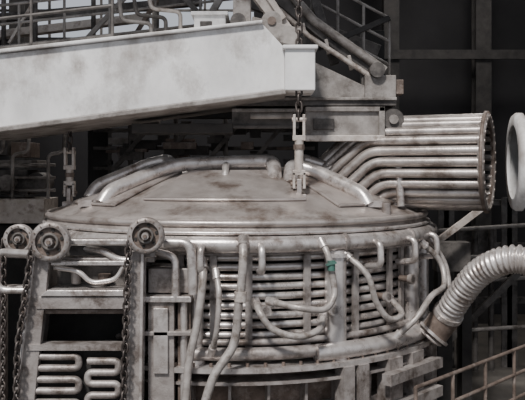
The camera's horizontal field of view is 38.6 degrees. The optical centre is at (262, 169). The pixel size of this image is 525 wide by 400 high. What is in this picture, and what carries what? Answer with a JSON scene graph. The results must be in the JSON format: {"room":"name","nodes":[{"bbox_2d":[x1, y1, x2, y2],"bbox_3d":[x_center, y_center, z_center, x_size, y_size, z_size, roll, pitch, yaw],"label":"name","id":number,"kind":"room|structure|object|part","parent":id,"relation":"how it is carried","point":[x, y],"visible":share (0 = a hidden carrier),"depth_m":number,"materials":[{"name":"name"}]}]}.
{"room":"industrial hall","nodes":[
{"label":"industrial hall","id":0,"kind":"room"},
{"bbox_2d":[0,0,524,313],"bbox_3d":[0.000,-1.700,26.150,32.000,13.400,0.300,0,0,0],"label":"wall","id":1,"kind":"structure","parent":0,"point":[431,86],"depth_m":26.00,"materials":[{"name":"black metal"}]},
{"bbox_2d":[0,0,253,36],"bbox_3d":[-5.600,-5.900,26.060,10.880,2.600,0.080,0,0,0],"label":"window","id":2,"kind":"structure","parent":1,"relation":"in","point":[101,1],"depth_m":26.02,"materials":[{"name":"glass"}]},
{"bbox_2d":[452,314,524,399],"bbox_3d":[0.000,5.100,7.500,32.000,0.200,39.000,0,0,0],"label":"floor","id":3,"kind":"structure","parent":0,"point":[503,390],"depth_m":18.70,"materials":[{"name":"grey metal"}]},
{"bbox_2d":[0,134,66,399],"bbox_3d":[-5.033,2.100,15.300,2.334,5.800,1.400,0,0,0],"label":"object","id":4,"kind":"object","parent":3,"relation":"on","point":[29,211],"visible":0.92,"depth_m":15.00,"materials":[{"name":"metal"}]},
{"bbox_2d":[0,0,403,205],"bbox_3d":[-1.712,0.400,14.720,9.046,9.200,6.341,0,0,0],"label":"crane","id":5,"kind":"object","parent":3,"relation":"on","point":[256,73],"visible":0.99,"depth_m":11.85,"materials":[{"name":"white paint"}]},
{"bbox_3d":[-3.700,-2.492,12.000,2.652,1.425,0.052,0,0,0],"label":"safety railing","id":6,"kind":"part","parent":5,"relation":"part of","materials":[{"name":"metal"}]},
{"bbox_3d":[-3.420,-0.059,13.300,0.247,1.438,0.200,0,0,0],"label":"lifting chain","id":7,"kind":"part","parent":5,"relation":"part of","materials":[{"name":"metal"}]},
{"bbox_3d":[-2.750,-2.617,13.500,4.952,1.715,0.052,0,0,0],"label":"safety railing","id":8,"kind":"part","parent":5,"relation":"part of","materials":[{"name":"beige metal"}]},
{"bbox_3d":[-1.700,0.900,14.850,9.000,8.200,5.700,0,0,0],"label":"gantry frame","id":9,"kind":"part","parent":5,"relation":"part of","materials":[{"name":"white paint"}]},
{"bbox_3d":[0.572,-1.730,11.750,0.260,4.421,0.200,0,0,0],"label":"lifting chain","id":10,"kind":"part","parent":5,"relation":"part of","materials":[{"name":"metal"}]},
{"bbox_3d":[1.600,-2.536,13.600,1.452,1.972,0.052,0,0,0],"label":"safety railing","id":11,"kind":"part","parent":5,"relation":"part of","materials":[{"name":"beige metal"}]},
{"bbox_2d":[88,119,317,186],"bbox_3d":[-1.500,1.250,18.676,5.800,7.500,1.449,0,0,0],"label":"support","id":12,"kind":"object","parent":3,"relation":"on","point":[100,141],"visible":0.36,"depth_m":18.30,"materials":[{"name":"metal"}]},
{"bbox_2d":[0,217,524,399],"bbox_3d":[0.216,2.818,13.820,8.792,4.365,7.800,0,0,0],"label":"furnace","id":13,"kind":"object","parent":3,"relation":"on","point":[143,313],"visible":0.95,"depth_m":10.61,"materials":[{"name":"metal"}]},
{"bbox_3d":[-2.470,2.375,10.750,1.939,2.850,1.300,0,0,0],"label":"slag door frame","id":14,"kind":"part","parent":13,"relation":"part of","materials":[{"name":"metal"}]},
{"bbox_2d":[42,154,429,235],"bbox_3d":[-0.460,0.322,14.000,7.018,1.196,7.018,0,0,8],"label":"lid","id":15,"kind":"object","parent":13,"relation":"on","point":[249,195],"visible":0.87,"depth_m":11.66,"materials":[{"name":"metal"}]},
{"bbox_2d":[319,111,495,213],"bbox_3d":[2.026,-0.121,13.198,3.866,1.728,1.715,0,0,22],"label":"water-cooled exhaust elbow","id":16,"kind":"object","parent":15,"relation":"attached to","point":[447,161],"visible":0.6,"depth_m":12.32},
{"bbox_2d":[9,0,524,323],"bbox_3d":[1.875,-1.700,24.630,20.250,13.400,0.660,0,0,0],"label":"columns","id":17,"kind":"structure","parent":3,"relation":"on","point":[480,54],"depth_m":24.40,"materials":[{"name":"metal"}]},
{"bbox_2d":[432,211,482,399],"bbox_3d":[3.700,2.851,15.425,1.472,4.298,0.950,0,0,0],"label":"support stand","id":18,"kind":"object","parent":3,"relation":"on","point":[457,254],"visible":0.48,"depth_m":15.40,"materials":[{"name":"metal"}]},
{"bbox_2d":[430,197,524,370],"bbox_3d":[7.500,2.850,18.825,7.000,4.300,1.150,0,0,0],"label":"support frame","id":19,"kind":"object","parent":3,"relation":"on","point":[482,239],"visible":0.35,"depth_m":18.90,"materials":[{"name":"metal"}]},
{"bbox_2d":[505,113,524,210],"bbox_3d":[5.804,2.035,11.952,3.500,5.930,1.600,0,0,10],"label":"duct","id":20,"kind":"object","parent":3,"relation":"on","point":[515,140],"visible":1,"depth_m":12.23,"materials":[{"name":"white metal"}]},
{"bbox_3d":[3.150,4.400,10.600,2.860,1.200,2.947,0,0,0],"label":"walkway","id":21,"kind":"object","parent":3,"relation":"on","visible":0},
{"bbox_2d":[414,344,524,399],"bbox_3d":[3.150,3.238,10.600,0.052,1.125,3.658,0,0,44],"label":"safety railing","id":22,"kind":"object","parent":21,"relation":"on","point":[452,374],"visible":1,"depth_m":10.58,"materials":[{"name":"metal"}]}
]}

